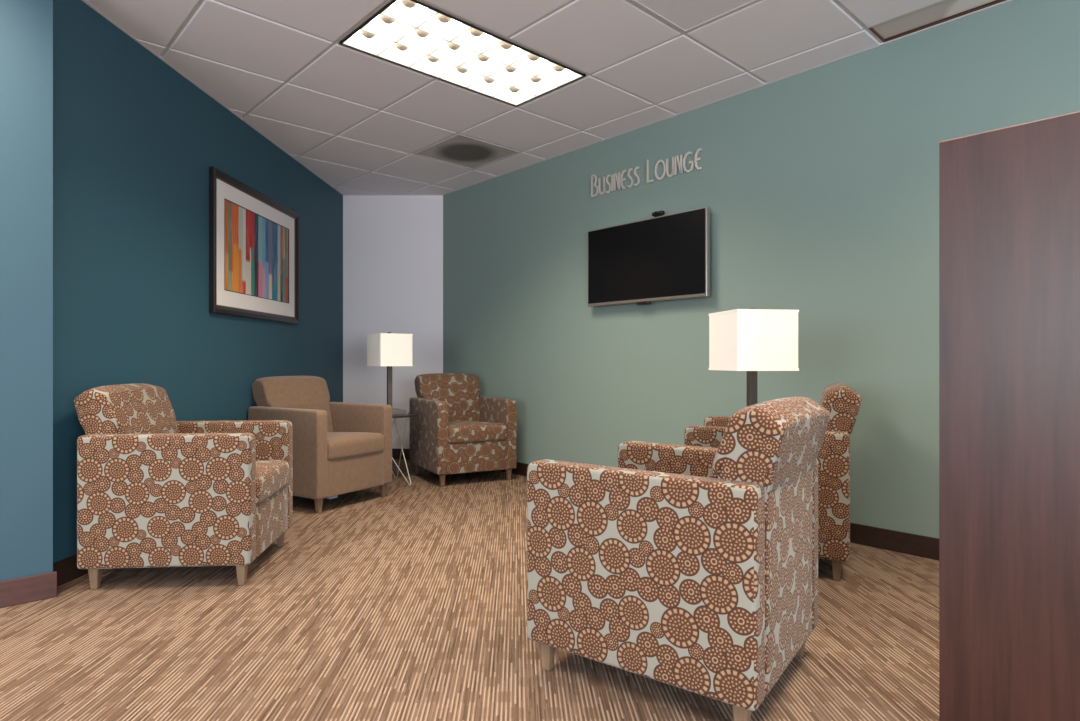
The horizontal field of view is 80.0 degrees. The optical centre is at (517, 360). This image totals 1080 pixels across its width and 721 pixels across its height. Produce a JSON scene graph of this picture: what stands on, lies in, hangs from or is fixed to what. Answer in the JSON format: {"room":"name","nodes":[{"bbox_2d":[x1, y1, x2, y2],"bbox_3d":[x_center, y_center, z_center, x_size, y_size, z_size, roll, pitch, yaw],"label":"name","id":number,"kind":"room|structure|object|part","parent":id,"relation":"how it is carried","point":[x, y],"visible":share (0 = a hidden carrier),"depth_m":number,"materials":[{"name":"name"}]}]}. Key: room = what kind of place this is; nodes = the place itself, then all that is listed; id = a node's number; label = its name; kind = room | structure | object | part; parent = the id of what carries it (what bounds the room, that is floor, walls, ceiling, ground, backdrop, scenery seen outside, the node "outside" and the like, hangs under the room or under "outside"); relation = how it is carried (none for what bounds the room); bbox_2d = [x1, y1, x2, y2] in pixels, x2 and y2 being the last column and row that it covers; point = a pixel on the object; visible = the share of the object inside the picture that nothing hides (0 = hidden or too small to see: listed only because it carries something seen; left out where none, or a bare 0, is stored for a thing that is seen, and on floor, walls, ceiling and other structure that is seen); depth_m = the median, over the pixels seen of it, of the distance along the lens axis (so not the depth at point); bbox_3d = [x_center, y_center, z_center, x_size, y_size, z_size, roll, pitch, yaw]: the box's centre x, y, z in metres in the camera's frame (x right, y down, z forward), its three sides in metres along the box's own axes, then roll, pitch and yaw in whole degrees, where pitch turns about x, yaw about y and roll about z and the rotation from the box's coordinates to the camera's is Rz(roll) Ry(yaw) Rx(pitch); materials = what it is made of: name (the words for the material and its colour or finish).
{"room":"waiting lounge","nodes":[
{"label":"waiting lounge","id":0,"kind":"room"},
{"bbox_2d":[0,0,52,580],"bbox_3d":[-2.863,-0.383,1.744,2.600,2.652,0.120,0,0,-42],"label":"wall","id":1,"kind":"structure","parent":0,"point":[26,26],"depth_m":2.51,"materials":[{"name":"teal paint"}]},
{"bbox_2d":[0,571,56,607],"bbox_3d":[-2.772,0.892,1.737,2.500,0.102,0.013,0,0,-42],"label":"baseboard","id":2,"kind":"structure","parent":1,"relation":"attached to","point":[32,588],"depth_m":2.51,"materials":[{"name":"brown wood"}]},
{"bbox_2d":[53,0,342,562],"bbox_3d":[-1.861,-0.383,4.459,0.120,2.652,3.643,0,0,4],"label":"wall","id":3,"kind":"structure","parent":0,"point":[136,142],"depth_m":3.29,"materials":[{"name":"teal paint"}]},
{"bbox_2d":[53,554,87,586],"bbox_3d":[-1.797,0.892,4.414,0.013,0.102,3.523,0,0,4],"label":"baseboard","id":4,"kind":"structure","parent":3,"relation":"attached to","point":[67,570],"depth_m":2.73,"materials":[{"name":"brown wood"}]},
{"bbox_2d":[209,167,298,323],"bbox_3d":[-1.782,-0.725,4.463,0.033,0.872,1.241,0,0,4],"label":"framed picture","id":5,"kind":"object","parent":3,"relation":"attached to","point":[254,237],"visible":1,"depth_m":4.32,"materials":[{"name":"multicoloured paper"}]},
{"bbox_2d":[225,200,287,302],"bbox_3d":[-1.792,-0.725,4.463,0.004,0.564,0.933,0,0,4],"label":"art print","id":6,"kind":"object","parent":5,"relation":"attached to","point":[256,243],"depth_m":4.39},
{"bbox_2d":[343,195,442,448],"bbox_3d":[-1.195,-0.383,6.231,1.000,2.652,0.120,0,0,0],"label":"wall","id":7,"kind":"structure","parent":0,"point":[393,244],"depth_m":6.17,"materials":[{"name":"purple paint"}]},
{"bbox_2d":[392,449,408,458],"bbox_3d":[-1.192,0.892,6.165,0.940,0.102,0.013,0,0,0],"label":"baseboard","id":8,"kind":"structure","parent":7,"relation":"attached to","point":[395,452],"depth_m":6.16,"materials":[{"name":"brown wood"}]},
{"bbox_2d":[0,459,938,720],"bbox_3d":[1.100,0.983,1.700,11.400,0.080,9.800,0,0,0],"label":"floor","id":9,"kind":"structure","parent":0,"point":[409,603],"depth_m":2.18,"materials":[{"name":"carpet"}]},
{"bbox_2d":[74,383,292,588],"bbox_3d":[-1.495,0.525,2.968,0.751,0.837,0.660,0,0,-4],"label":"armchair","id":10,"kind":"object","parent":9,"relation":"on","point":[155,489],"visible":1,"depth_m":2.65,"materials":[{"name":"fabric"}]},
{"bbox_3d":[-1.750,0.894,2.667,0.041,0.098,0.041,0,0,-4],"label":"leg","id":11,"kind":"part","parent":10,"relation":"part of","materials":[{"name":"brown wood"}]},
{"bbox_3d":[-1.740,0.479,2.949,0.259,0.745,0.542,0,0,-4],"label":"backrest","id":12,"kind":"part","parent":10,"relation":"part of","materials":[{"name":"fabric"}]},
{"bbox_3d":[-1.456,0.578,2.681,0.690,0.546,0.082,0,0,-4],"label":"arm","id":13,"kind":"part","parent":10,"relation":"part of","materials":[{"name":"fabric"}]},
{"bbox_3d":[-1.500,0.578,3.257,0.690,0.546,0.082,0,0,-4],"label":"arm","id":14,"kind":"part","parent":10,"relation":"part of","materials":[{"name":"fabric"}]},
{"bbox_3d":[-1.162,0.894,2.713,0.041,0.098,0.041,0,0,-4],"label":"leg","id":15,"kind":"part","parent":10,"relation":"part of","materials":[{"name":"brown wood"}]},
{"bbox_2d":[256,460,289,504],"bbox_3d":[-1.396,0.552,2.975,0.553,0.147,0.492,0,0,-4],"label":"seat cushion","id":16,"kind":"object","parent":10,"relation":"on","point":[272,476],"depth_m":2.96,"materials":[{"name":"fabric"}]},
{"bbox_3d":[-1.206,0.894,3.271,0.041,0.098,0.041,0,0,-4],"label":"leg","id":17,"kind":"part","parent":10,"relation":"part of","materials":[{"name":"brown wood"}]},
{"bbox_2d":[248,376,391,512],"bbox_3d":[-1.349,0.525,4.394,0.751,0.837,0.660,0,0,32],"label":"armchair","id":18,"kind":"object","parent":9,"relation":"on","point":[339,448],"visible":0.81,"depth_m":4.26,"materials":[{"name":"brown fabric"}]},
{"bbox_3d":[-1.488,0.578,4.140,0.690,0.546,0.082,0,0,32],"label":"arm","id":19,"kind":"part","parent":18,"relation":"part of","materials":[{"name":"brown fabric"}]},
{"bbox_3d":[-1.558,0.479,4.525,0.259,0.745,0.542,0,0,32],"label":"backrest","id":20,"kind":"part","parent":18,"relation":"part of","materials":[{"name":"brown fabric"}]},
{"bbox_3d":[-1.234,0.894,3.991,0.041,0.098,0.041,0,0,32],"label":"leg","id":21,"kind":"part","parent":18,"relation":"part of","materials":[{"name":"brown wood"}]},
{"bbox_2d":[327,432,383,460],"bbox_3d":[-1.265,0.552,4.341,0.553,0.147,0.492,0,0,32],"label":"seat cushion","id":22,"kind":"object","parent":18,"relation":"on","point":[341,446],"depth_m":4.19,"materials":[{"name":"brown fabric"}]},
{"bbox_3d":[-1.181,0.578,4.630,0.690,0.546,0.082,0,0,32],"label":"arm","id":23,"kind":"part","parent":18,"relation":"part of","materials":[{"name":"brown fabric"}]},
{"bbox_3d":[-0.936,0.894,4.465,0.041,0.098,0.041,0,0,32],"label":"leg","id":24,"kind":"part","parent":18,"relation":"part of","materials":[{"name":"brown wood"}]},
{"bbox_2d":[392,412,418,484],"bbox_3d":[-0.985,0.675,4.970,0.450,0.534,0.450,0,0,32],"label":"side table","id":25,"kind":"object","parent":9,"relation":"on","point":[408,415],"visible":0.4,"depth_m":4.90,"materials":[{"name":"silver glass"}]},
{"bbox_2d":[367,332,412,414],"bbox_3d":[-0.985,0.093,4.950,0.264,0.630,0.264,0,0,-36],"label":"table lamp","id":26,"kind":"object","parent":25,"relation":"on","point":[389,349],"visible":0.9,"depth_m":4.86,"materials":[{"name":"white fabric"}]},
{"bbox_3d":[-0.985,-0.083,4.950,0.262,0.246,0.262,0,0,-36],"label":"lamp shade","id":27,"kind":"part","parent":26,"relation":"part of","materials":[{"name":"beige fabric"}]},
{"bbox_3d":[-0.983,0.680,5.014,0.315,0.523,0.320,0,0,2],"label":"leg","id":28,"kind":"part","parent":25,"relation":"part of","materials":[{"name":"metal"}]},
{"bbox_3d":[-1.024,0.680,4.949,0.319,0.523,0.315,0,0,-28],"label":"leg","id":29,"kind":"part","parent":25,"relation":"part of","materials":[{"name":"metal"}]},
{"bbox_3d":[-0.947,0.680,4.947,0.320,0.523,0.315,0,0,32],"label":"leg","id":30,"kind":"part","parent":25,"relation":"part of","materials":[{"name":"metal"}]},
{"bbox_2d":[409,373,516,486],"bbox_3d":[-0.463,0.525,5.240,0.660,0.837,0.751,0,0,-28],"label":"armchair","id":31,"kind":"object","parent":9,"relation":"on","point":[456,430],"visible":0.99,"depth_m":5.04,"materials":[{"name":"fabric"}]},
{"bbox_3d":[-0.840,0.894,5.356,0.041,0.098,0.041,0,0,-28],"label":"leg","id":32,"kind":"part","parent":31,"relation":"part of","materials":[{"name":"brown wood"}]},
{"bbox_3d":[-0.711,0.578,5.091,0.082,0.546,0.690,0,0,-28],"label":"arm","id":33,"kind":"part","parent":31,"relation":"part of","materials":[{"name":"fabric"}]},
{"bbox_3d":[-0.566,0.894,4.834,0.041,0.098,0.041,0,0,-28],"label":"leg","id":34,"kind":"part","parent":31,"relation":"part of","materials":[{"name":"brown wood"}]},
{"bbox_3d":[-0.577,0.479,5.458,0.542,0.745,0.259,0,0,-28],"label":"backrest","id":35,"kind":"part","parent":31,"relation":"part of","materials":[{"name":"fabric"}]},
{"bbox_2d":[448,421,506,443],"bbox_3d":[-0.417,0.552,5.152,0.492,0.147,0.553,0,0,-28],"label":"seat cushion","id":36,"kind":"object","parent":31,"relation":"on","point":[459,432],"depth_m":4.93,"materials":[{"name":"fabric"}]},
{"bbox_3d":[-0.199,0.578,5.359,0.082,0.546,0.690,0,0,-28],"label":"arm","id":37,"kind":"part","parent":31,"relation":"part of","materials":[{"name":"fabric"}]},
{"bbox_3d":[-0.070,0.894,5.094,0.041,0.098,0.041,0,0,-28],"label":"leg","id":38,"kind":"part","parent":31,"relation":"part of","materials":[{"name":"brown wood"}]},
{"bbox_2d":[527,397,829,720],"bbox_3d":[0.511,0.525,2.006,0.751,0.837,0.660,0,0,37],"label":"armchair","id":39,"kind":"object","parent":9,"relation":"on","point":[694,569],"visible":1,"depth_m":1.72,"materials":[{"name":"fabric"}]},
{"bbox_3d":[0.093,0.894,1.971,0.041,0.098,0.041,0,0,37],"label":"leg","id":40,"kind":"part","parent":39,"relation":"part of","materials":[{"name":"brown wood"}]},
{"bbox_3d":[0.323,0.578,1.786,0.690,0.546,0.082,0,0,37],"label":"arm","id":41,"kind":"part","parent":39,"relation":"part of","materials":[{"name":"fabric"}]},
{"bbox_3d":[0.671,0.578,2.247,0.690,0.546,0.082,0,0,37],"label":"arm","id":42,"kind":"part","parent":39,"relation":"part of","materials":[{"name":"fabric"}]},
{"bbox_3d":[0.563,0.894,1.615,0.041,0.098,0.041,0,0,37],"label":"leg","id":43,"kind":"part","parent":39,"relation":"part of","materials":[{"name":"brown wood"}]},
{"bbox_3d":[0.707,0.479,1.857,0.259,0.745,0.542,0,0,37],"label":"backrest","id":44,"kind":"part","parent":39,"relation":"part of","materials":[{"name":"fabric"}]},
{"bbox_3d":[0.901,0.894,2.061,0.041,0.098,0.041,0,0,37],"label":"leg","id":45,"kind":"part","parent":39,"relation":"part of","materials":[{"name":"brown wood"}]},
{"bbox_2d":[684,383,861,580],"bbox_3d":[1.240,0.525,3.143,0.751,0.837,0.660,0,0,25],"label":"armchair","id":46,"kind":"object","parent":9,"relation":"on","point":[843,403],"visible":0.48,"depth_m":2.75,"materials":[{"name":"fabric"}]},
{"bbox_3d":[1.346,0.578,3.412,0.690,0.546,0.082,0,0,25],"label":"arm","id":47,"kind":"part","parent":46,"relation":"part of","materials":[{"name":"fabric"}]},
{"bbox_3d":[1.104,0.578,2.888,0.690,0.546,0.082,0,0,25],"label":"arm","id":48,"kind":"part","parent":46,"relation":"part of","materials":[{"name":"fabric"}]},
{"bbox_3d":[1.375,0.894,2.772,0.041,0.098,0.041,0,0,25],"label":"leg","id":49,"kind":"part","parent":46,"relation":"part of","materials":[{"name":"brown wood"}]},
{"bbox_3d":[1.464,0.479,3.039,0.259,0.745,0.542,0,0,25],"label":"backrest","id":50,"kind":"part","parent":46,"relation":"part of","materials":[{"name":"fabric"}]},
{"bbox_2d":[939,111,1079,720],"bbox_3d":[1.807,0.199,1.206,0.600,1.488,1.600,0,0,-42],"label":"wood panel","id":51,"kind":"object","parent":9,"relation":"on","point":[1009,197],"visible":1,"depth_m":1.50,"materials":[{"name":"brown wood"}]},
{"bbox_3d":[0.963,0.675,2.645,0.450,0.534,0.450,0,0,-20],"label":"side table","id":52,"kind":"object","parent":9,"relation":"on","visible":0},
{"bbox_2d":[709,308,798,406],"bbox_3d":[0.984,0.093,2.700,0.264,0.630,0.264,0,0,-8],"label":"table lamp","id":53,"kind":"object","parent":52,"relation":"on","point":[751,340],"visible":0.83,"depth_m":2.58,"materials":[{"name":"white fabric"}]},
{"bbox_3d":[0.984,-0.083,2.700,0.262,0.246,0.262,0,0,-8],"label":"lamp shade","id":54,"kind":"part","parent":53,"relation":"part of","materials":[{"name":"beige fabric"}]},
{"bbox_2d":[85,0,942,194],"bbox_3d":[-1.030,-1.593,0.835,7.596,0.009,8.788,0,0,-42],"label":"ceiling","id":55,"kind":"structure","parent":0,"point":[589,36],"depth_m":3.47,"materials":[{"name":"tile"}]},
{"bbox_2d":[339,0,585,106],"bbox_3d":[-0.256,-1.625,3.402,1.192,0.078,0.582,0,0,-42],"label":"ceiling light","id":56,"kind":"object","parent":55,"relation":"attached to","point":[415,35],"visible":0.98,"depth_m":3.40,"materials":[{"name":"white plastic"}]},
{"bbox_2d":[413,133,520,169],"bbox_3d":[-0.391,-1.593,4.921,0.588,0.013,0.588,0,0,-42],"label":"ceiling vent","id":57,"kind":"object","parent":55,"relation":"in","point":[461,150],"visible":1,"depth_m":4.91,"materials":[{"name":"grey metal"}]},
{"bbox_2d":[136,0,946,193],"bbox_3d":[-1.581,-1.597,0.981,8.212,0.004,11.004,0,0,-42],"label":"trim","id":58,"kind":"structure","parent":55,"relation":"attached to","point":[200,2],"depth_m":3.35,"materials":[{"name":"white metal"}]},
{"bbox_2d":[630,0,758,32],"bbox_3d":[0.786,-1.593,2.699,0.588,0.013,0.588,0,0,-42],"label":"tile","id":59,"kind":"object","parent":55,"relation":"in","point":[685,16],"visible":1,"depth_m":2.91,"materials":[{"name":"white tile"}]},
{"bbox_2d":[869,0,1005,41],"bbox_3d":[1.955,-1.601,2.929,0.196,0.020,0.590,0,0,-42],"label":"ceiling light","id":60,"kind":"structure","parent":55,"relation":"attached to","point":[947,10],"depth_m":3.00,"materials":[{"name":"translucent plastic"},{"name":"dark metal"}]},
{"bbox_2d":[443,0,1079,537],"bbox_3d":[2.772,-0.383,2.246,0.120,2.652,10.700,0,0,-41],"label":"wall","id":61,"kind":"structure","parent":0,"point":[819,186],"depth_m":3.64,"materials":[{"name":"green paint"}]},
{"bbox_2d":[82,0,1013,194],"bbox_3d":[1.304,-1.593,1.388,3.223,0.011,11.129,0,0,-41],"label":"trim","id":62,"kind":"structure","parent":61,"relation":"attached to","point":[84,1],"depth_m":3.55,"materials":[{"name":"white metal"}]},
{"bbox_2d":[591,148,701,197],"bbox_3d":[0.844,-1.275,4.355,0.012,0.164,0.923,0,0,-41],"label":"wall sign","id":63,"kind":"object","parent":61,"relation":"attached to","point":[618,177],"visible":1,"depth_m":4.31,"materials":[{"name":"silver metal"}]},
{"bbox_2d":[588,207,709,306],"bbox_3d":[0.856,-0.657,4.303,0.076,0.564,0.984,0,0,-41],"label":"television","id":64,"kind":"object","parent":61,"relation":"attached to","point":[666,257],"visible":1,"depth_m":4.22,"materials":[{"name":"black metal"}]},
{"bbox_2d":[652,210,664,216],"bbox_3d":[0.915,-0.957,4.194,0.040,0.036,0.090,0,0,-41],"label":"webcam","id":65,"kind":"object","parent":64,"relation":"on","point":[656,213],"visible":1,"depth_m":4.18,"materials":[{"name":"black plastic"}]},
{"bbox_2d":[497,462,938,559],"bbox_3d":[2.722,0.892,2.203,0.013,0.102,10.500,0,0,-41],"label":"baseboard","id":66,"kind":"structure","parent":61,"relation":"attached to","point":[892,540],"depth_m":3.19,"materials":[{"name":"brown wood"}]}
]}

